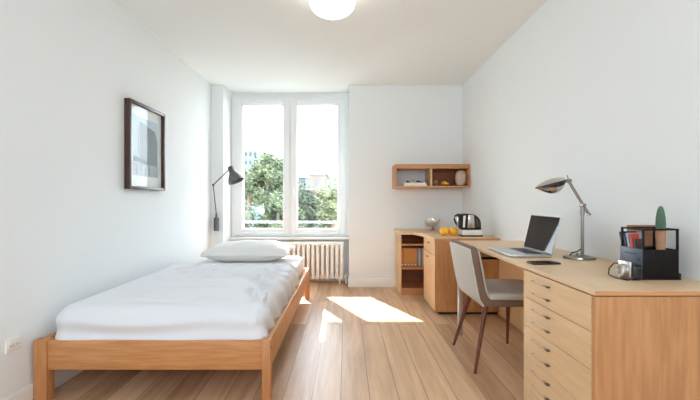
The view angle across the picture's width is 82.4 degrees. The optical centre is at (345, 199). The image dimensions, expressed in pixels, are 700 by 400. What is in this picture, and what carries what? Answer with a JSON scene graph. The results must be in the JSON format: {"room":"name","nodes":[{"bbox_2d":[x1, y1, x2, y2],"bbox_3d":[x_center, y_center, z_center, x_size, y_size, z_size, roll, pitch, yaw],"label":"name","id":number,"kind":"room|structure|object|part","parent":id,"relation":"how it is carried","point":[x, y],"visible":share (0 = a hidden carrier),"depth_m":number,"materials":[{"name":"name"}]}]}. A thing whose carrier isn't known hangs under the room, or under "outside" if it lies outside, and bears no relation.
{"room":"bedroom","nodes":[
{"label":"bedroom","id":0,"kind":"room"},
{"bbox_2d":[0,0,210,399],"bbox_3d":[-1.755,-0.171,1.880,0.220,2.470,7.200,0,0,0],"label":"wall","id":1,"kind":"structure","parent":0,"point":[71,232],"depth_m":2.48,"materials":[{"name":"white paint"}]},
{"bbox_2d":[5,335,21,354],"bbox_3d":[-1.637,0.713,1.970,0.015,0.067,0.090,0,0,0],"label":"wall socket","id":2,"kind":"object","parent":1,"relation":"attached to","point":[13,344],"visible":1,"depth_m":1.96,"materials":[{"name":"white paint"}]},
{"bbox_2d":[8,342,14,349],"bbox_3d":[-1.632,0.713,1.952,0.003,0.034,0.034,0,0,0],"label":"outlet","id":3,"kind":"object","parent":2,"relation":"attached to","point":[11,345],"depth_m":1.95,"materials":[{"name":"white paint"}]},
{"bbox_2d":[15,340,20,346],"bbox_3d":[-1.632,0.713,1.988,0.003,0.034,0.034,0,0,0],"label":"outlet","id":4,"kind":"object","parent":2,"relation":"attached to","point":[17,342],"depth_m":1.99,"materials":[{"name":"white paint"}]},
{"bbox_2d":[4,370,83,399],"bbox_3d":[-1.640,1.012,1.695,0.010,0.105,6.390,0,0,0],"label":"baseboard","id":5,"kind":"structure","parent":1,"relation":"attached to","point":[60,376],"depth_m":2.25,"materials":[{"name":"white paint"}]},
{"bbox_2d":[124,98,164,190],"bbox_3d":[-1.623,-0.420,3.255,0.045,0.675,0.580,0,0,0],"label":"framed picture","id":6,"kind":"object","parent":1,"relation":"attached to","point":[144,126],"visible":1,"depth_m":3.21,"materials":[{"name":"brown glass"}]},
{"bbox_2d":[132,114,157,177],"bbox_3d":[-1.627,-0.423,3.255,0.004,0.465,0.410,0,0,0],"label":"print","id":7,"kind":"object","parent":6,"relation":"attached to","point":[144,129],"depth_m":3.23},
{"bbox_2d":[211,85,231,246],"bbox_3d":[-1.573,-0.171,5.185,0.145,2.470,0.590,0,0,0],"label":"wall pier","id":8,"kind":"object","parent":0,"point":[221,97],"visible":0.57,"depth_m":4.89,"materials":[{"name":"white paint"}]},
{"bbox_2d":[212,166,243,230],"bbox_3d":[-1.403,-0.013,4.748,0.468,0.775,0.194,0,0,32],"label":"wall lamp","id":9,"kind":"object","parent":8,"relation":"attached to","point":[234,177],"visible":1,"depth_m":4.73,"materials":[{"name":"grey metal"}]},
{"bbox_3d":[-1.471,-0.275,4.731,0.270,0.221,0.034,0,0,20],"label":"arm","id":10,"kind":"part","parent":9,"relation":"part of","materials":[{"name":"grey metal"}]},
{"bbox_3d":[-1.280,-0.288,4.671,0.185,0.227,0.187,0,0,-27],"label":"lamp shade","id":11,"kind":"part","parent":9,"relation":"part of","materials":[{"name":"grey metal"}]},
{"bbox_2d":[53,281,523,399],"bbox_3d":[-0.113,1.189,1.880,3.505,0.250,7.200,0,0,0],"label":"floor","id":12,"kind":"structure","parent":0,"point":[341,342],"depth_m":2.57,"materials":[{"name":"brown wood"}]},
{"bbox_2d":[33,268,309,399],"bbox_3d":[-1.012,0.898,3.212,1.239,0.331,2.255,0,0,0],"label":"bed","id":13,"kind":"object","parent":12,"relation":"on","point":[50,354],"visible":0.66,"depth_m":2.09,"materials":[{"name":"orange wood"}]},
{"bbox_3d":[-1.597,0.898,2.115,0.070,0.331,0.060,0,0,0],"label":"leg","id":14,"kind":"part","parent":13,"relation":"part of","materials":[{"name":"orange wood"}]},
{"bbox_3d":[-1.613,0.813,3.212,0.030,0.152,2.135,0,0,0],"label":"rail","id":15,"kind":"part","parent":13,"relation":"part of","materials":[{"name":"orange wood"}]},
{"bbox_3d":[-1.001,0.813,2.107,1.122,0.152,0.028,0,0,0],"label":"foot rail","id":16,"kind":"part","parent":13,"relation":"part of","materials":[{"name":"orange wood"}]},
{"bbox_2d":[185,256,303,279],"bbox_3d":[-0.999,0.716,3.203,1.114,0.266,2.129,0,0,0],"label":"mattress","id":17,"kind":"object","parent":13,"relation":"on","point":[297,261],"visible":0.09,"depth_m":3.84,"materials":[{"name":"white fabric"}]},
{"bbox_2d":[55,263,299,339],"bbox_3d":[-0.990,0.663,2.823,1.177,0.316,1.453,0,0,0],"label":"sheet","id":18,"kind":"object","parent":17,"relation":"on","point":[193,301],"visible":0.92,"depth_m":2.19,"materials":[{"name":"white fabric"}]},
{"bbox_2d":[198,240,294,261],"bbox_3d":[-0.935,0.491,3.900,0.810,0.190,0.560,0,0,0],"label":"pillow","id":19,"kind":"object","parent":17,"relation":"on","point":[240,250],"visible":1,"depth_m":3.67,"materials":[{"name":"white fabric"}]},
{"bbox_3d":[-0.417,0.898,2.115,0.045,0.331,0.060,0,0,0],"label":"leg","id":20,"kind":"part","parent":13,"relation":"part of","materials":[{"name":"orange wood"}]},
{"bbox_3d":[-0.414,0.813,3.212,0.030,0.152,2.135,0,0,0],"label":"rail","id":21,"kind":"part","parent":13,"relation":"part of","materials":[{"name":"orange wood"}]},
{"bbox_3d":[-0.417,0.898,4.310,0.045,0.331,0.060,0,0,0],"label":"leg","id":22,"kind":"part","parent":13,"relation":"part of","materials":[{"name":"orange wood"}]},
{"bbox_2d":[279,241,346,283],"bbox_3d":[-0.519,0.798,5.098,1.069,0.532,0.105,0,0,0],"label":"radiator","id":23,"kind":"object","parent":12,"relation":"on","point":[304,244],"visible":0.56,"depth_m":5.05,"materials":[{"name":"beige metal"}]},
{"bbox_2d":[395,232,423,294],"bbox_3d":[0.809,0.725,4.673,0.422,0.678,0.407,0,0,0],"label":"bookcase","id":24,"kind":"object","parent":12,"relation":"on","point":[409,280],"visible":0.52,"depth_m":4.68,"materials":[{"name":"brown wood"}]},
{"bbox_3d":[0.609,0.725,4.673,0.022,0.678,0.407,0,0,0],"label":"panel","id":25,"kind":"part","parent":24,"relation":"part of","materials":[{"name":"brown wood"}]},
{"bbox_2d":[401,246,403,265],"bbox_3d":[0.641,0.653,4.644,0.036,0.210,0.171,0,0,0],"label":"binder","id":26,"kind":"object","parent":24,"relation":"on","point":[402,248],"visible":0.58,"depth_m":4.56,"materials":[{"name":"cardboard"}]},
{"bbox_2d":[403,247,406,265],"bbox_3d":[0.678,0.653,4.644,0.036,0.210,0.171,0,0,0],"label":"binder","id":27,"kind":"object","parent":24,"relation":"on","point":[405,248],"visible":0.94,"depth_m":4.56,"materials":[{"name":"orange cardboard"}]},
{"bbox_2d":[406,247,409,265],"bbox_3d":[0.715,0.653,4.644,0.036,0.210,0.171,0,0,0],"label":"binder","id":28,"kind":"object","parent":24,"relation":"on","point":[408,248],"visible":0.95,"depth_m":4.56,"materials":[{"name":"orange cardboard"}]},
{"bbox_2d":[408,246,412,265],"bbox_3d":[0.752,0.653,4.644,0.036,0.210,0.171,0,0,0],"label":"binder","id":29,"kind":"object","parent":24,"relation":"on","point":[411,248],"visible":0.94,"depth_m":4.56,"materials":[{"name":"orange cardboard"}]},
{"bbox_3d":[0.810,0.503,4.670,0.380,0.018,0.391,0,0,0],"label":"shelf","id":30,"kind":"part","parent":24,"relation":"part of","materials":[{"name":"orange wood"}]},
{"bbox_3d":[0.810,0.767,4.670,0.380,0.018,0.391,0,0,0],"label":"shelf","id":31,"kind":"part","parent":24,"relation":"part of","materials":[{"name":"orange wood"}]},
{"bbox_3d":[0.810,0.999,4.670,0.380,0.020,0.391,0,0,0],"label":"shelf","id":32,"kind":"part","parent":24,"relation":"part of","materials":[{"name":"orange wood"}]},
{"bbox_3d":[0.810,0.725,4.870,0.380,0.678,0.011,0,0,0],"label":"panel","id":33,"kind":"part","parent":24,"relation":"part of","materials":[{"name":"brown wood"}]},
{"bbox_2d":[413,247,416,265],"bbox_3d":[0.789,0.654,4.644,0.036,0.208,0.171,0,0,0],"label":"binder","id":34,"kind":"object","parent":24,"relation":"on","point":[414,248],"visible":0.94,"depth_m":4.56,"materials":[{"name":"orange cardboard"}]},
{"bbox_2d":[416,247,418,265],"bbox_3d":[0.818,0.655,4.645,0.020,0.205,0.170,0,0,0],"label":"paperback","id":35,"kind":"object","parent":24,"relation":"on","point":[416,247],"visible":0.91,"depth_m":4.56,"materials":[{"name":"grey paper"}]},
{"bbox_2d":[419,247,421,265],"bbox_3d":[0.860,0.657,4.645,0.020,0.202,0.170,0,0,0],"label":"paperback","id":36,"kind":"object","parent":24,"relation":"on","point":[419,247],"visible":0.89,"depth_m":4.57,"materials":[{"name":"grey paper"}]},
{"bbox_2d":[420,247,423,265],"bbox_3d":[0.880,0.654,4.645,0.018,0.207,0.170,0,0,0],"label":"paperback","id":37,"kind":"object","parent":24,"relation":"on","point":[420,247],"visible":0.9,"depth_m":4.56,"materials":[{"name":"grey paper"}]},
{"bbox_2d":[424,237,498,313],"bbox_3d":[1.110,0.725,3.955,0.615,0.678,0.530,0,0,0],"label":"base cabinet","id":38,"kind":"object","parent":12,"relation":"on","point":[440,282],"visible":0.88,"depth_m":3.69,"materials":[{"name":"orange wood"}]},
{"bbox_3d":[0.829,0.450,3.957,0.018,0.122,0.527,0,0,0],"label":"drawer","id":39,"kind":"part","parent":38,"relation":"part of","materials":[{"name":"brown wood"}]},
{"bbox_3d":[0.829,0.773,3.957,0.018,0.517,0.527,0,0,0],"label":"door","id":40,"kind":"part","parent":38,"relation":"part of","materials":[{"name":"brown wood"}]},
{"bbox_2d":[394,229,499,241],"bbox_3d":[1.006,0.368,4.283,0.827,0.035,1.212,0,0,0],"label":"countertop","id":41,"kind":"structure","parent":38,"relation":"on","point":[433,235],"depth_m":3.88,"materials":[{"name":"brown wood"}]},
{"bbox_2d":[426,218,439,229],"bbox_3d":[1.020,0.282,4.700,0.166,0.138,0.166,0,0,0],"label":"bowl","id":42,"kind":"object","parent":41,"relation":"on","point":[430,222],"visible":1,"depth_m":4.65,"materials":[{"name":"grey metal"}]},
{"bbox_2d":[440,227,448,235],"bbox_3d":[0.966,0.307,3.930,0.092,0.089,0.092,0,0,0],"label":"fruit","id":43,"kind":"object","parent":41,"relation":"on","point":[444,231],"visible":1,"depth_m":3.90,"materials":[{"name":"yellow food"}]},
{"bbox_2d":[449,227,457,235],"bbox_3d":[1.058,0.308,3.945,0.088,0.085,0.088,0,0,0],"label":"fruit","id":44,"kind":"object","parent":41,"relation":"on","point":[453,231],"visible":0.98,"depth_m":3.92,"materials":[{"name":"food"}]},
{"bbox_2d":[454,213,482,236],"bbox_3d":[1.183,0.241,3.910,0.265,0.220,0.144,0,0,0],"label":"electric kettle","id":45,"kind":"object","parent":41,"relation":"on","point":[469,225],"visible":1,"depth_m":3.85,"materials":[{"name":"black plastic"}]},
{"bbox_3d":[1.215,0.345,3.910,0.200,0.012,0.140,0,0,0],"label":"foot plate","id":46,"kind":"part","parent":45,"relation":"part of","materials":[{"name":"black plastic"}]},
{"bbox_2d":[449,240,523,373],"bbox_3d":[1.027,0.678,2.708,0.538,0.778,0.533,0,0,0],"label":"dining chair","id":47,"kind":"object","parent":12,"relation":"on","point":[467,262],"visible":0.77,"depth_m":2.52,"materials":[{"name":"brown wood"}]},
{"bbox_3d":[0.850,0.858,2.909,0.147,0.417,0.034,0,0,30],"label":"leg","id":48,"kind":"part","parent":47,"relation":"part of","materials":[{"name":"brown wood"}]},
{"bbox_3d":[0.809,0.483,2.705,0.102,0.359,0.462,0,0,0],"label":"backrest","id":49,"kind":"part","parent":47,"relation":"part of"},
{"bbox_3d":[0.838,0.858,2.495,0.149,0.417,0.034,0,0,-36],"label":"leg","id":50,"kind":"part","parent":47,"relation":"part of","materials":[{"name":"brown wood"}]},
{"bbox_2d":[478,250,488,296],"bbox_3d":[0.856,0.457,2.705,0.079,0.295,0.436,0,0,0],"label":"cushion","id":51,"kind":"object","parent":47,"relation":"on","point":[482,289],"depth_m":2.47,"materials":[{"name":"grey fabric"}]},
{"bbox_3d":[1.091,0.601,2.705,0.411,0.050,0.464,0,0,0],"label":"seat","id":52,"kind":"part","parent":47,"relation":"part of","materials":[{"name":"grey fabric"}]},
{"bbox_3d":[1.178,0.858,2.920,0.033,0.415,0.113,0,0,11],"label":"leg","id":53,"kind":"part","parent":47,"relation":"part of","materials":[{"name":"brown wood"}]},
{"bbox_2d":[457,240,699,399],"bbox_3d":[1.143,0.694,2.539,0.550,0.740,2.232,0,0,0],"label":"desk","id":54,"kind":"object","parent":12,"relation":"on","point":[590,333],"visible":0.92,"depth_m":1.47,"materials":[{"name":"brown wood"}]},
{"bbox_3d":[0.903,0.703,3.169,0.033,0.723,0.038,0,0,0],"label":"leg","id":55,"kind":"part","parent":54,"relation":"part of","materials":[{"name":"metal"}]},
{"bbox_3d":[1.106,0.458,3.150,0.324,0.017,0.030,0,0,0],"label":"cross rail","id":56,"kind":"part","parent":54,"relation":"part of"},
{"bbox_3d":[1.408,0.707,2.828,0.020,0.685,1.655,0,0,0],"label":"modesty panel","id":57,"kind":"part","parent":54,"relation":"part of","materials":[{"name":"brown wood"}]},
{"bbox_2d":[488,215,560,256],"bbox_3d":[1.071,0.210,2.434,0.285,0.228,0.380,0,0,2],"label":"laptop","id":58,"kind":"object","parent":54,"relation":"on","point":[542,232],"visible":1,"depth_m":2.39,"materials":[{"name":"metal"}]},
{"bbox_3d":[1.186,0.203,2.431,0.054,0.212,0.380,0,0,2],"label":"lid","id":59,"kind":"part","parent":58,"relation":"part of","materials":[{"name":"metal"}]},
{"bbox_3d":[1.153,0.705,1.991,0.530,0.719,0.018,0,0,0],"label":"panel","id":60,"kind":"part","parent":54,"relation":"part of","materials":[{"name":"brown wood"}]},
{"bbox_3d":[0.896,0.983,1.714,0.020,0.135,0.534,0,0,0],"label":"drawer","id":61,"kind":"part","parent":54,"relation":"part of","materials":[{"name":"brown wood"}]},
{"bbox_2d":[526,261,560,264],"bbox_3d":[1.005,0.319,2.036,0.146,0.011,0.072,0,0,-6],"label":"smartphone","id":62,"kind":"object","parent":54,"relation":"on","point":[529,262],"visible":1,"depth_m":2.01,"materials":[{"name":"black plastic"}]},
{"bbox_3d":[0.896,0.840,1.714,0.020,0.146,0.534,0,0,0],"label":"drawer","id":63,"kind":"part","parent":54,"relation":"part of","materials":[{"name":"brown wood"}]},
{"bbox_3d":[0.896,0.691,1.714,0.020,0.146,0.534,0,0,0],"label":"drawer","id":64,"kind":"part","parent":54,"relation":"part of","materials":[{"name":"brown wood"}]},
{"bbox_3d":[0.896,0.546,1.714,0.020,0.136,0.534,0,0,0],"label":"drawer","id":65,"kind":"part","parent":54,"relation":"part of","materials":[{"name":"brown wood"}]},
{"bbox_3d":[0.896,0.411,1.714,0.020,0.129,0.534,0,0,0],"label":"drawer","id":66,"kind":"part","parent":54,"relation":"part of","materials":[{"name":"brown wood"}]},
{"bbox_2d":[535,175,595,260],"bbox_3d":[1.212,0.092,2.220,0.325,0.463,0.162,0,0,0],"label":"desk lamp","id":67,"kind":"object","parent":54,"relation":"on","point":[554,185],"visible":1,"depth_m":2.20,"materials":[{"name":"grey metal"}]},
{"bbox_3d":[1.133,-0.084,2.220,0.165,0.083,0.107,0,0,0],"label":"lamp shade","id":68,"kind":"part","parent":67,"relation":"part of","materials":[{"name":"metal"}]},
{"bbox_3d":[1.293,-0.011,2.220,0.121,0.193,0.040,0,0,0],"label":"arm","id":69,"kind":"part","parent":67,"relation":"part of","materials":[{"name":"grey metal"}]},
{"bbox_2d":[608,260,642,280],"bbox_3d":[1.152,0.287,1.659,0.080,0.074,0.137,0,0,0],"label":"compact camera","id":70,"kind":"object","parent":54,"relation":"on","point":[626,269],"visible":1,"depth_m":1.62,"materials":[{"name":"white plastic"}]},
{"bbox_3d":[1.149,0.285,1.648,0.012,0.070,0.072,0,0,0],"label":"chrome plate","id":71,"kind":"part","parent":70,"relation":"part of","materials":[{"name":"metal"}]},
{"bbox_3d":[1.153,0.705,1.436,0.530,0.719,0.018,0,0,0],"label":"panel","id":72,"kind":"part","parent":54,"relation":"part of","materials":[{"name":"orange wood"}]},
{"bbox_2d":[620,227,680,279],"bbox_3d":[1.279,0.221,1.687,0.166,0.207,0.138,0,0,0],"label":"desk organizer","id":73,"kind":"object","parent":54,"relation":"on","point":[656,264],"visible":0.84,"depth_m":1.62,"materials":[{"name":"black metal"}]},
{"bbox_2d":[623,233,627,246],"bbox_3d":[1.241,0.229,1.719,0.066,0.170,0.059,0,0,0],"label":"notebook","id":74,"kind":"object","parent":73,"relation":"in","point":[624,234],"visible":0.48,"depth_m":1.73,"materials":[{"name":"paper"}]},
{"bbox_2d":[619,231,636,245],"bbox_3d":[1.243,0.226,1.739,0.070,0.177,0.065,0,0,0],"label":"notebook","id":75,"kind":"object","parent":73,"relation":"in","point":[620,231],"visible":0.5,"depth_m":1.76,"materials":[{"name":"grey paper"}]},
{"bbox_3d":[1.202,0.259,1.687,0.004,0.118,0.130,0,0,0],"label":"panel","id":76,"kind":"part","parent":73,"relation":"part of","materials":[{"name":"black metal"}]},
{"bbox_2d":[625,233,641,246],"bbox_3d":[1.238,0.227,1.702,0.060,0.174,0.057,0,0,0],"label":"notebook","id":77,"kind":"object","parent":73,"relation":"in","point":[627,234],"visible":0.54,"depth_m":1.72,"materials":[{"name":"white paper"}]},
{"bbox_2d":[629,234,638,247],"bbox_3d":[1.225,0.229,1.683,0.034,0.171,0.053,0,0,0],"label":"notebook","id":78,"kind":"object","parent":73,"relation":"in","point":[631,236],"visible":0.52,"depth_m":1.69,"materials":[{"name":"red paper"}]},
{"bbox_2d":[633,239,641,248],"bbox_3d":[1.222,0.238,1.663,0.028,0.152,0.045,0,0,0],"label":"notebook","id":79,"kind":"object","parent":73,"relation":"in","point":[637,242],"visible":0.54,"depth_m":1.67,"materials":[{"name":"brown paper"}]},
{"bbox_2d":[627,225,655,245],"bbox_3d":[1.331,0.218,1.790,0.122,0.211,0.040,0,0,0],"label":"box","id":80,"kind":"object","parent":73,"relation":"in","point":[648,234],"visible":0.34,"depth_m":1.77,"materials":[{"name":"brown cardboard"}]},
{"bbox_3d":[1.277,0.160,1.687,0.146,0.085,0.130,0,0,0],"label":"open frame","id":81,"kind":"part","parent":73,"relation":"part of","materials":[{"name":"black metal"}]},
{"bbox_2d":[655,206,665,249],"bbox_3d":[1.298,0.168,1.650,0.036,0.288,0.036,0,0,0],"label":"potted cactus","id":82,"kind":"object","parent":73,"relation":"in","point":[660,222],"visible":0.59,"depth_m":1.64,"materials":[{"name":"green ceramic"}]},
{"bbox_2d":[655,231,665,249],"bbox_3d":[1.298,0.217,1.650,0.036,0.190,0.036,0,0,0],"label":"pot","id":83,"kind":"object","parent":82,"relation":"attached to","point":[660,236],"depth_m":1.64,"materials":[{"name":"beige ceramic"}]},
{"bbox_2d":[232,93,348,272],"bbox_3d":[-0.732,-0.171,5.370,1.537,2.470,0.220,0,0,0],"label":"wall niche","id":84,"kind":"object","parent":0,"point":[346,242],"visible":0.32,"depth_m":5.26,"materials":[{"name":"white paint"}]},
{"bbox_2d":[229,97,348,239],"bbox_3d":[-0.732,-0.424,5.220,1.537,1.863,0.220,0,0,0],"label":"window","id":85,"kind":"structure","parent":84,"relation":"attached to","point":[290,230],"depth_m":5.21,"materials":[{"name":"white plastic"}]},
{"bbox_3d":[-1.094,-0.426,5.263,0.722,1.760,0.095,0,0,0],"label":"sash","id":86,"kind":"part","parent":85,"relation":"part of","materials":[{"name":"white plastic"}]},
{"bbox_3d":[-0.732,0.493,5.175,1.537,0.028,0.130,0,0,0],"label":"sill","id":87,"kind":"part","parent":85,"relation":"part of","materials":[{"name":"white paint"}]},
{"bbox_3d":[-0.368,-0.426,5.263,0.721,1.760,0.095,0,0,0],"label":"sash","id":88,"kind":"part","parent":85,"relation":"part of","materials":[{"name":"white plastic"}]},
{"bbox_2d":[310,273,347,280],"bbox_3d":[-0.738,1.012,5.254,1.525,0.105,0.012,0,0,0],"label":"baseboard","id":89,"kind":"structure","parent":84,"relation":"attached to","point":[344,274],"depth_m":5.25,"materials":[{"name":"white paint"}]},
{"bbox_3d":[-0.732,0.559,5.655,2.137,0.110,0.350,0,0,0],"label":"ledge","id":90,"kind":"object","parent":84,"relation":"attached to","visible":0},
{"bbox_2d":[244,221,336,222],"bbox_3d":[-0.732,0.402,5.680,2.037,0.205,0.040,0,0,0],"label":"balcony railing","id":91,"kind":"object","parent":90,"relation":"on","point":[244,221],"visible":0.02,"depth_m":5.66,"materials":[{"name":"white metal"}]},
{"bbox_2d":[113,0,546,92],"bbox_3d":[-0.113,-1.531,1.880,3.505,0.250,7.200,0,0,0],"label":"ceiling","id":92,"kind":"structure","parent":0,"point":[242,46],"depth_m":3.50,"materials":[{"name":"white paint"}]},
{"bbox_2d":[310,0,354,19],"bbox_3d":[-0.090,-1.317,2.670,0.300,0.179,0.300,0,0,0],"label":"ceiling lamp","id":93,"kind":"object","parent":92,"relation":"attached to","point":[327,9],"visible":1,"depth_m":2.61,"materials":[{"name":"white paint"}]},
{"bbox_2d":[349,85,461,277],"bbox_3d":[0.729,-0.171,5.185,1.383,2.470,0.590,0,0,0],"label":"wall","id":94,"kind":"structure","parent":0,"point":[390,125],"depth_m":4.89,"materials":[{"name":"white paint"}]},
{"bbox_2d":[348,273,394,286],"bbox_3d":[0.723,1.012,5.069,1.395,0.105,0.382,0,0,0],"label":"baseboard","id":95,"kind":"structure","parent":94,"relation":"attached to","point":[352,282],"depth_m":4.88,"materials":[{"name":"white paint"}]},
{"bbox_2d":[392,164,469,187],"bbox_3d":[0.990,-0.277,4.724,0.855,0.266,0.329,0,0,0],"label":"wall shelf","id":96,"kind":"object","parent":94,"relation":"attached to","point":[439,172],"visible":0.94,"depth_m":4.61,"materials":[{"name":"orange wood"}]},
{"bbox_2d":[402,184,426,185],"bbox_3d":[0.792,-0.173,4.670,0.265,0.022,0.180,0,0,0],"label":"flat book","id":97,"kind":"object","parent":96,"relation":"on","point":[402,184],"visible":0.82,"depth_m":4.58,"materials":[{"name":"white paper"}]},
{"bbox_3d":[1.192,-0.262,4.865,0.414,0.200,0.010,0,0,0],"label":"panel","id":98,"kind":"part","parent":96,"relation":"part of","materials":[{"name":"brown wood"}]},
{"bbox_2d":[455,170,465,185],"bbox_3d":[1.335,-0.255,4.660,0.128,0.186,0.090,0,0,0],"label":"vase","id":99,"kind":"object","parent":96,"relation":"on","point":[460,176],"visible":0.98,"depth_m":4.62,"materials":[{"name":"beige ceramic"}]},
{"bbox_2d":[462,0,699,313],"bbox_3d":[1.530,-0.171,1.880,0.220,2.470,7.200,0,0,0],"label":"wall","id":100,"kind":"structure","parent":0,"point":[604,95],"depth_m":2.29,"materials":[{"name":"white paint"}]},
{"label":"outside","id":101,"kind":"structure","parent":0,"visible":0},
{"bbox_3d":[-20.000,10.214,164.000,280.000,0.300,312.000,0,0,0],"label":"ground","id":102,"kind":"structure","parent":101,"visible":0},
{"bbox_2d":[244,202,260,227],"bbox_3d":[-5.039,5.069,17.909,2.776,10.012,3.087,0,0,-37],"label":"leafy tree","id":103,"kind":"object","parent":102,"relation":"on","point":[249,213],"visible":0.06,"depth_m":17.29,"materials":[{"name":"green plant"}]},
{"bbox_2d":[244,149,263,227],"bbox_3d":[-34.250,-3.861,145.000,6.800,27.850,10.300,0,0,0],"label":"apartment building","id":104,"kind":"structure","parent":102,"relation":"on","point":[249,154],"depth_m":140.00,"materials":[{"name":"white concrete"}]},
{"bbox_2d":[244,167,263,227],"bbox_3d":[-7.048,3.841,28.833,2.829,12.469,2.441,0,0,0],"label":"leafy tree","id":105,"kind":"object","parent":102,"relation":"on","point":[250,198],"visible":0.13,"depth_m":28.83,"materials":[{"name":"green plant"}]},
{"bbox_3d":[-7.048,-0.920,28.859,2.829,2.974,2.492,0,0,0],"label":"crown","id":106,"kind":"part","parent":105,"relation":"part of","materials":[{"name":"green plant"}]},
{"bbox_2d":[244,149,282,211],"bbox_3d":[-4.279,3.649,21.964,2.835,12.852,2.620,0,0,-35],"label":"leafy tree","id":107,"kind":"object","parent":102,"relation":"on","point":[267,172],"visible":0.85,"depth_m":21.26,"materials":[{"name":"green plant"}]},
{"bbox_2d":[254,189,306,227],"bbox_3d":[-3.052,4.773,19.063,2.577,10.604,2.102,0,0,30],"label":"leafy tree","id":108,"kind":"object","parent":102,"relation":"on","point":[274,209],"visible":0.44,"depth_m":18.77,"materials":[{"name":"green plant"}]},
{"bbox_2d":[298,182,321,227],"bbox_3d":[-2.925,4.446,27.110,3.010,11.259,3.138,0,0,0],"label":"leafy tree","id":109,"kind":"object","parent":102,"relation":"on","point":[307,202],"visible":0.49,"depth_m":26.29,"materials":[{"name":"green plant"}]},
{"bbox_2d":[298,168,336,189],"bbox_3d":[-4.950,1.514,88.000,9.900,17.100,12.800,0,0,0],"label":"apartment building","id":110,"kind":"structure","parent":102,"relation":"on","point":[306,178],"depth_m":82.38,"materials":[{"name":"concrete"}]},
{"bbox_2d":[308,168,329,195],"bbox_3d":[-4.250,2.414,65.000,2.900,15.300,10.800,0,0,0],"label":"apartment building","id":111,"kind":"structure","parent":102,"relation":"on","point":[316,177],"depth_m":60.01,"materials":[{"name":"concrete"}]},
{"bbox_2d":[318,201,330,227],"bbox_3d":[-0.432,4.760,24.093,2.798,10.631,2.349,0,0,-41],"label":"leafy tree","id":112,"kind":"object","parent":102,"relation":"on","point":[325,225],"visible":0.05,"depth_m":23.41,"materials":[{"name":"green plant"}]},
{"bbox_2d":[315,176,336,227],"bbox_3d":[-0.530,4.405,20.969,2.174,11.341,2.277,0,0,0],"label":"leafy tree","id":113,"kind":"object","parent":102,"relation":"on","point":[327,190],"visible":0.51,"depth_m":20.35,"materials":[{"name":"green plant"}]}
]}

